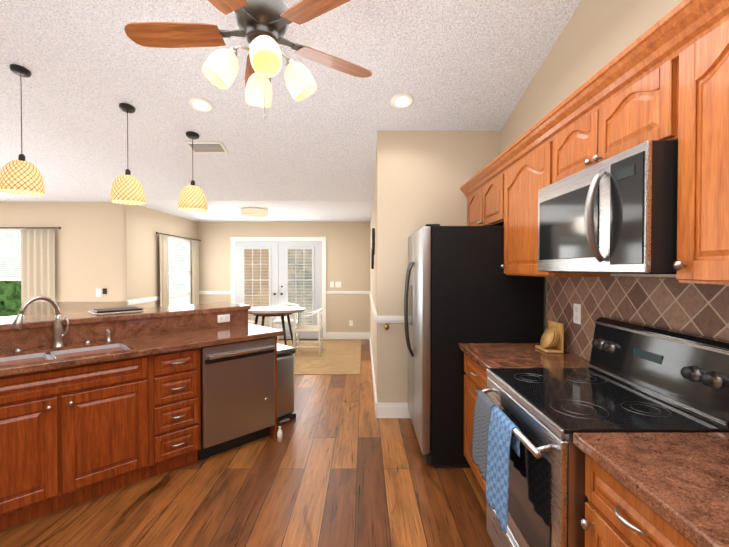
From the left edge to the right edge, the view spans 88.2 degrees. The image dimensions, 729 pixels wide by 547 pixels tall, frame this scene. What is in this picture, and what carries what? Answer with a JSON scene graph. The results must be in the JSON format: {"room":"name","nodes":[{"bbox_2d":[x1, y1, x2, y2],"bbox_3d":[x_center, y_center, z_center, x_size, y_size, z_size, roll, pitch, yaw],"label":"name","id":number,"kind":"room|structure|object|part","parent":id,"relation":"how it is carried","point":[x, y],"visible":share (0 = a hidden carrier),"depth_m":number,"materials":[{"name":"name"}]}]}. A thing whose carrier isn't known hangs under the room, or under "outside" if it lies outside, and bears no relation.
{"room":"kitchen","nodes":[
{"label":"kitchen","id":0,"kind":"room"},
{"bbox_2d":[0,202,131,312],"bbox_3d":[-5.034,0.024,5.447,3.250,2.700,0.120,0,1,0],"label":"wall","id":1,"kind":"structure","parent":0,"point":[86,250],"depth_m":5.38,"materials":[{"name":"beige paint"}]},
{"bbox_2d":[0,229,21,316],"bbox_3d":[-5.494,0.093,5.360,1.370,1.475,0.050,0,1,0],"label":"living room window","id":2,"kind":"structure","parent":1,"relation":"in","point":[10,274],"depth_m":5.38,"materials":[{"name":"white glass"}]},
{"bbox_2d":[0,227,60,228],"bbox_3d":[-5.339,-0.645,5.333,2.098,0.036,0.086,0,1,0],"label":"curtain rod","id":3,"kind":"object","parent":1,"relation":"attached to","point":[30,227],"visible":1,"depth_m":5.30,"materials":[{"name":"grey metal"}]},
{"bbox_2d":[21,229,54,314],"bbox_3d":[-4.623,0.355,5.334,0.473,1.960,0.054,0,1,0],"label":"curtain","id":4,"kind":"object","parent":3,"relation":"hanging from","point":[37,262],"visible":0.52,"depth_m":5.32,"materials":[{"name":"beige fabric"}]},
{"bbox_2d":[96,288,100,296],"bbox_3d":[-3.809,0.275,5.385,0.075,0.120,0.012,0,1,0],"label":"light switch","id":5,"kind":"object","parent":1,"relation":"attached to","point":[98,292],"depth_m":5.38,"materials":[{"name":"white plastic"}]},
{"bbox_2d":[88,307,144,313],"bbox_3d":[-2.041,0.301,3.094,0.250,0.020,0.350,1,1,45],"label":"magazines","id":6,"kind":"object","parent":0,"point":[113,310],"visible":1,"depth_m":3.05,"materials":[{"name":"white paper"}]},
{"bbox_2d":[118,204,196,307],"bbox_3d":[-3.471,0.009,6.590,0.120,2.700,2.400,0,1,0],"label":"wall","id":7,"kind":"structure","parent":0,"point":[148,224],"depth_m":5.85,"materials":[{"name":"beige paint"}]},
{"bbox_2d":[127,292,191,304],"bbox_3d":[-3.399,0.405,6.535,0.024,0.070,2.280,0,1,0],"label":"trim","id":8,"kind":"structure","parent":7,"relation":"attached to","point":[142,300],"depth_m":6.00,"materials":[{"name":"white wood"}]},
{"bbox_2d":[156,232,200,240],"bbox_3d":[-3.367,-0.664,6.842,0.085,0.036,1.620,0,1,0],"label":"curtain rod","id":9,"kind":"object","parent":7,"relation":"attached to","point":[176,236],"visible":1,"depth_m":6.67,"materials":[{"name":"grey metal"}]},
{"bbox_2d":[159,235,168,305],"bbox_3d":[-3.356,0.343,6.295,0.067,1.960,0.283,0,1,0],"label":"curtain","id":10,"kind":"object","parent":9,"relation":"hanging from","point":[164,273],"visible":0.6,"depth_m":6.26,"materials":[{"name":"beige fabric"}]},
{"bbox_2d":[191,240,198,303],"bbox_3d":[-3.358,0.328,7.455,0.067,1.960,0.324,0,1,0],"label":"curtain","id":11,"kind":"object","parent":9,"relation":"hanging from","point":[195,270],"visible":0.58,"depth_m":7.46,"materials":[{"name":"beige fabric"}]},
{"bbox_2d":[168,237,191,305],"bbox_3d":[-3.400,0.003,6.860,0.020,1.285,1.040,0,1,0],"label":"living room window","id":12,"kind":"structure","parent":7,"relation":"in","point":[180,265],"depth_m":6.92,"materials":[{"name":"white glass"}]},
{"bbox_2d":[0,339,494,546],"bbox_3d":[-2.503,1.461,2.611,8.300,0.100,10.600,0,1,0],"label":"floor","id":13,"kind":"structure","parent":0,"point":[340,465],"depth_m":2.37,"materials":[{"name":"brown wood"}]},
{"bbox_2d":[0,336,276,530],"bbox_3d":[-2.017,0.978,2.310,0.603,0.874,3.080,1,1,45],"label":"kitchen island","id":14,"kind":"object","parent":13,"relation":"on","point":[93,405],"depth_m":2.31,"materials":[{"name":"brown wood"}]},
{"bbox_2d":[0,324,283,375],"bbox_3d":[-1.995,0.520,2.310,0.584,0.040,3.120,1,1,45],"label":"island countertop","id":15,"kind":"structure","parent":14,"relation":"on","point":[163,341],"depth_m":2.69,"materials":[{"name":"brown stone"}]},
{"bbox_2d":[8,296,111,347],"bbox_3d":[-2.012,0.320,2.532,0.161,0.353,0.547,1,1,45],"label":"faucet","id":16,"kind":"object","parent":15,"relation":"on","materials":[{"name":"silver metal"}]},
{"bbox_2d":[0,344,127,363],"bbox_3d":[-1.946,0.617,2.333,0.368,0.203,0.822,1,1,45],"label":"sink","id":17,"kind":"object","parent":15,"relation":"in","point":[27,356],"depth_m":2.48,"materials":[{"name":"silver metal"}]},
{"bbox_2d":[198,337,274,459],"bbox_3d":[-1.154,0.969,3.155,0.612,0.866,0.604,1,1,45],"label":"dishwasher","id":18,"kind":"object","parent":13,"relation":"on","point":[237,394],"visible":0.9,"depth_m":2.94,"materials":[{"name":"grey"}]},
{"bbox_2d":[277,426,281,441],"bbox_3d":[-0.709,1.343,3.148,0.044,0.122,0.044,0,1,0],"label":"bottle","id":19,"kind":"object","parent":13,"relation":"on","point":[279,435],"visible":1,"depth_m":3.13,"materials":[{"name":"white plastic"}]},
{"bbox_2d":[277,343,295,423],"bbox_3d":[-0.879,1.057,3.640,0.390,0.682,0.300,1,1,45],"label":"trash can","id":20,"kind":"object","parent":13,"relation":"on","point":[285,384],"visible":0.27,"depth_m":3.55,"materials":[{"name":"silver metal"}]},
{"bbox_2d":[277,341,360,374],"bbox_3d":[-1.536,1.359,6.312,2.950,0.008,2.400,0,1,0],"label":"rug","id":21,"kind":"object","parent":13,"relation":"on","point":[339,358],"visible":0.46,"depth_m":6.01,"materials":[{"name":"wicker"}]},
{"bbox_2d":[248,306,305,345],"bbox_3d":[-1.561,0.983,6.407,1.106,0.746,1.106,0,1,0],"label":"dining table","id":22,"kind":"object","parent":21,"relation":"on","point":[271,311],"visible":0.81,"depth_m":6.22,"materials":[{"name":"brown wood"}]},
{"bbox_2d":[271,303,298,345],"bbox_3d":[-1.512,0.963,7.251,0.516,0.760,0.477,0,1,0],"label":"chair","id":23,"kind":"object","parent":21,"relation":"on","point":[277,321],"visible":0.54,"depth_m":7.17,"materials":[{"name":"white wood"}]},
{"bbox_2d":[293,308,323,355],"bbox_3d":[-0.937,0.974,6.368,0.477,0.760,0.516,0,1,0],"label":"chair","id":24,"kind":"object","parent":21,"relation":"on","point":[307,328],"visible":0.98,"depth_m":6.17,"materials":[{"name":"white wood"}]},
{"bbox_2d":[404,224,543,467],"bbox_3d":[0.811,0.520,3.143,0.950,1.768,0.895,0,1,0],"label":"fridge","id":25,"kind":"object","parent":13,"relation":"on","point":[461,286],"visible":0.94,"depth_m":2.69,"materials":[{"name":"black metal"}]},
{"bbox_2d":[464,355,488,494],"bbox_3d":[0.999,0.978,2.345,0.595,0.874,0.685,0,1,0],"label":"base cabinet","id":26,"kind":"object","parent":13,"relation":"on","point":[475,377],"depth_m":2.47,"materials":[{"name":"brown wood"}]},
{"bbox_2d":[459,343,589,370],"bbox_3d":[0.984,0.519,2.336,0.624,0.040,0.691,0,1,0],"label":"countertop","id":27,"kind":"structure","parent":26,"relation":"on","point":[488,355],"depth_m":2.27,"materials":[{"name":"brown stone"}]},
{"bbox_2d":[535,320,563,352],"bbox_3d":[1.194,0.405,2.432,0.106,0.184,0.176,0,1,0],"label":"holder","id":28,"kind":"object","parent":27,"relation":"on","point":[552,339],"visible":0.98,"depth_m":2.38,"materials":[{"name":"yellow wood"}]},
{"bbox_2d":[475,317,728,546],"bbox_3d":[0.931,0.829,1.609,0.716,1.190,0.755,0,1,0],"label":"range","id":29,"kind":"object","parent":13,"relation":"on","point":[635,377],"visible":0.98,"depth_m":1.44,"materials":[{"name":"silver metal"}]},
{"bbox_2d":[472,390,497,480],"bbox_3d":[0.572,0.763,1.795,0.068,0.347,0.206,0,1,0],"label":"towel","id":30,"kind":"object","parent":29,"relation":"hanging from","point":[484,404],"visible":0.9,"depth_m":1.77,"materials":[{"name":"grey fabric"}]},
{"bbox_2d":[486,406,520,533],"bbox_3d":[0.572,0.801,1.571,0.069,0.418,0.226,0,1,0],"label":"towel","id":31,"kind":"object","parent":29,"relation":"hanging from","point":[502,438],"visible":0.96,"depth_m":1.54,"materials":[{"name":"blue fabric"}]},
{"bbox_2d":[580,455,670,546],"bbox_3d":[1.002,0.996,0.958,0.595,0.874,0.532,0,1,0],"label":"base cabinet","id":32,"kind":"object","parent":13,"relation":"on","point":[612,518],"depth_m":1.06,"materials":[{"name":"brown wood"}]},
{"bbox_2d":[573,432,728,546],"bbox_3d":[0.988,0.546,0.304,0.624,0.040,1.837,0,1,0],"label":"countertop","id":33,"kind":"structure","parent":32,"relation":"on","point":[680,478],"depth_m":0.98,"materials":[{"name":"brown stone"}]},
{"bbox_2d":[671,531,690,546],"bbox_3d":[1.003,1.005,0.307,0.595,0.874,1.050,0,1,0],"label":"base cabinet","id":34,"kind":"object","parent":13,"relation":"on","point":[675,541],"depth_m":0.85,"materials":[{"name":"brown wood"}]},
{"bbox_2d":[197,222,369,331],"bbox_3d":[-1.704,-0.006,7.734,3.660,2.700,0.120,0,1,0],"label":"wall","id":35,"kind":"structure","parent":0,"point":[348,255],"depth_m":7.67,"materials":[{"name":"beige paint"}]},
{"bbox_2d":[199,291,230,293],"bbox_3d":[-3.053,0.390,7.664,0.660,0.070,0.024,0,1,0],"label":"trim","id":36,"kind":"structure","parent":35,"relation":"attached to","point":[200,292],"depth_m":7.66,"materials":[{"name":"white"}]},
{"bbox_2d":[230,237,325,339],"bbox_3d":[-1.753,0.300,7.632,1.940,2.090,0.088,0,1,0],"label":"french door","id":37,"kind":"structure","parent":35,"relation":"attached to","point":[254,271],"depth_m":7.65,"materials":[{"name":"painted wood"},{"name":"glass"},{"name":"metal"}]},
{"bbox_2d":[335,282,340,286],"bbox_3d":[-0.533,0.225,7.671,0.120,0.120,0.012,0,1,0],"label":"light switch","id":38,"kind":"object","parent":35,"relation":"attached to","point":[337,284],"depth_m":7.67,"materials":[{"name":"white plastic"}]},
{"bbox_2d":[326,291,367,293],"bbox_3d":[-0.358,0.390,7.670,0.850,0.070,0.024,0,1,0],"label":"trim","id":39,"kind":"structure","parent":35,"relation":"attached to","point":[327,292],"depth_m":7.67,"materials":[{"name":"white wood"}]},
{"bbox_2d":[326,332,368,338],"bbox_3d":[-0.348,1.272,7.685,0.870,0.145,0.016,0,1,0],"label":"baseboard","id":40,"kind":"structure","parent":35,"relation":"attached to","point":[329,335],"depth_m":7.68,"materials":[{"name":"white wood"}]},
{"bbox_2d":[0,0,580,221],"bbox_3d":[-2.503,-1.940,2.566,8.300,1.902,10.600,0,1,0],"label":"ceiling","id":41,"kind":"structure","parent":0,"point":[447,65],"depth_m":3.14,"materials":[{"name":"white paint"}]},
{"bbox_2d":[0,64,44,195],"bbox_3d":[-2.591,-1.079,2.839,0.262,0.933,0.262,0,1,0],"label":"pendant light","id":42,"kind":"object","parent":41,"relation":"hanging from","point":[20,176],"visible":1,"depth_m":2.79,"materials":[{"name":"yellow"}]},
{"bbox_2d":[110,103,145,204],"bbox_3d":[-2.059,-1.036,3.270,0.262,0.838,0.262,0,1,0],"label":"pendant light","id":43,"kind":"object","parent":41,"relation":"hanging from","point":[127,188],"visible":1,"depth_m":3.21,"materials":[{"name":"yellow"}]},
{"bbox_2d":[178,131,207,211],"bbox_3d":[-1.681,-0.996,3.681,0.262,0.746,0.262,0,1,0],"label":"pendant light","id":44,"kind":"object","parent":41,"relation":"hanging from","point":[192,197],"visible":1,"depth_m":3.61,"materials":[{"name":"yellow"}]},
{"bbox_2d":[189,97,213,111],"bbox_3d":[-1.400,-1.443,3.227,0.196,0.057,0.193,0,1,0],"label":"recessed light","id":45,"kind":"object","parent":41,"relation":"in","point":[203,105],"visible":1,"depth_m":3.21,"materials":[{"name":"white"}]},
{"bbox_2d":[185,142,228,153],"bbox_3d":[-1.632,-1.304,3.900,0.370,0.058,0.216,0,1,0],"label":"ceiling vent","id":46,"kind":"object","parent":41,"relation":"in","point":[209,148],"visible":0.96,"depth_m":3.88,"materials":[{"name":"white metal"}]},
{"bbox_2d":[125,0,371,118],"bbox_3d":[-0.562,-1.246,1.857,1.218,0.984,1.273,0,1,0],"label":"ceiling fan","id":47,"kind":"object","parent":41,"relation":"hanging from","point":[263,25],"visible":1,"depth_m":1.81,"materials":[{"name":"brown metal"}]},
{"bbox_3d":[-0.881,-1.176,1.857,0.580,0.036,0.154,0,1,0],"label":"blade","id":48,"kind":"part","parent":47,"relation":"part of","materials":[{"name":"brown wood"}]},
{"bbox_3d":[-0.621,-1.171,1.501,0.154,0.036,0.580,0,1,18],"label":"blade","id":49,"kind":"part","parent":47,"relation":"part of","materials":[{"name":"brown wood"}]},
{"bbox_3d":[-0.624,-1.181,2.215,0.154,0.036,0.580,0,1,-18],"label":"blade","id":50,"kind":"part","parent":47,"relation":"part of","materials":[{"name":"brown wood"}]},
{"bbox_3d":[-0.202,-1.173,1.639,0.580,0.036,0.154,1,1,36],"label":"blade","id":51,"kind":"part","parent":47,"relation":"part of","materials":[{"name":"brown wood"}]},
{"bbox_3d":[-0.204,-1.179,2.080,0.580,0.036,0.154,-1,1,-36],"label":"blade","id":52,"kind":"part","parent":47,"relation":"part of","materials":[{"name":"brown wood"}]},
{"bbox_2d":[241,208,267,217],"bbox_3d":[-1.780,-0.981,6.081,0.428,0.102,0.428,0,1,0],"label":"flush ceiling light","id":53,"kind":"object","parent":41,"relation":"attached to","point":[255,212],"visible":1,"depth_m":5.95,"materials":[{"name":"white glass"}]},
{"bbox_2d":[391,93,413,108],"bbox_3d":[0.320,-1.454,3.179,0.196,0.057,0.193,0,1,0],"label":"recessed light","id":54,"kind":"object","parent":41,"relation":"in","point":[402,100],"visible":1,"depth_m":3.16,"materials":[{"name":"white"}]},
{"bbox_2d":[370,131,500,402],"bbox_3d":[0.881,-0.230,5.761,1.520,3.200,4.270,0,1,0],"label":"wall block","id":55,"kind":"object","parent":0,"point":[421,178],"visible":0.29,"depth_m":3.62,"materials":[{"name":"beige paint"}]},
{"bbox_2d":[371,256,373,268],"bbox_3d":[0.105,-0.189,4.945,0.030,0.260,0.236,0,1,0],"label":"picture","id":56,"kind":"object","parent":55,"relation":"attached to","point":[372,257],"depth_m":4.86,"materials":[{"name":"grey"}]},
{"bbox_2d":[371,228,374,255],"bbox_3d":[0.106,-0.387,4.542,0.030,0.325,0.295,0,1,0],"label":"picture","id":57,"kind":"object","parent":55,"relation":"attached to","point":[373,248],"depth_m":4.45,"materials":[{"name":"grey"}]},
{"bbox_2d":[369,332,378,417],"bbox_3d":[0.113,1.299,5.661,0.016,0.145,4.066,0,1,0],"label":"baseboard","id":58,"kind":"structure","parent":55,"relation":"attached to","point":[373,375],"depth_m":4.29,"materials":[{"name":"white wood"}]},
{"bbox_2d":[369,291,378,322],"bbox_3d":[0.109,0.416,5.646,0.024,0.070,4.074,0,1,0],"label":"trim","id":59,"kind":"structure","parent":55,"relation":"attached to","point":[376,317],"depth_m":4.17,"materials":[{"name":"white"}]},
{"bbox_2d":[379,316,403,322],"bbox_3d":[0.722,0.443,3.622,1.174,0.070,0.024,0,1,0],"label":"trim","id":60,"kind":"structure","parent":55,"relation":"attached to","point":[389,319],"depth_m":3.62,"materials":[{"name":"white wood"}]},
{"bbox_2d":[379,403,410,417],"bbox_3d":[0.732,1.325,3.638,1.154,0.145,0.016,0,1,0],"label":"baseboard","id":61,"kind":"structure","parent":55,"relation":"attached to","point":[391,410],"depth_m":3.63,"materials":[{"name":"white wood"}]},
{"bbox_2d":[501,0,728,360],"bbox_3d":[1.369,-0.711,0.480,0.132,4.300,6.380,0,1,0],"label":"wall","id":62,"kind":"structure","parent":0,"point":[595,37],"depth_m":2.08,"materials":[{"name":"beige paint"}]},
{"bbox_2d":[464,168,499,225],"bbox_3d":[1.145,-0.566,3.144,0.321,0.360,0.940,0,1,0],"label":"upper cabinet","id":63,"kind":"object","parent":62,"relation":"attached to","point":[483,203],"depth_m":3.06,"materials":[{"name":"brown wood"}]},
{"bbox_2d":[500,136,609,276],"bbox_3d":[1.147,-0.360,2.334,0.321,0.750,0.680,0,1,0],"label":"upper cabinet","id":64,"kind":"object","parent":62,"relation":"attached to","point":[521,179],"depth_m":2.32,"materials":[{"name":"brown wood"}]},
{"bbox_2d":[573,303,580,323],"bbox_3d":[1.295,0.245,2.290,0.008,0.120,0.075,0,1,0],"label":"outlet","id":65,"kind":"object","parent":62,"relation":"attached to","point":[577,313],"visible":1,"depth_m":2.28,"materials":[{"name":"white plastic"}]},
{"bbox_2d":[548,44,671,184],"bbox_3d":[1.149,-0.584,1.595,0.321,0.284,0.788,0,1,0],"label":"upper cabinet","id":66,"kind":"object","parent":62,"relation":"attached to","point":[666,77],"depth_m":1.46,"materials":[{"name":"brown wood"}]},
{"bbox_2d":[538,140,677,273],"bbox_3d":[1.073,-0.219,1.602,0.468,0.435,0.766,0,1,0],"label":"over-the-range microwave","id":67,"kind":"object","parent":66,"relation":"attached to","point":[616,214],"visible":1,"depth_m":1.36,"materials":[{"name":"silver metal"}]},
{"bbox_2d":[672,0,728,284],"bbox_3d":[1.150,-0.342,0.929,0.321,0.750,0.548,0,1,0],"label":"upper cabinet","id":68,"kind":"object","parent":62,"relation":"attached to","point":[700,55],"depth_m":1.10,"materials":[{"name":"brown wood"}]}
]}

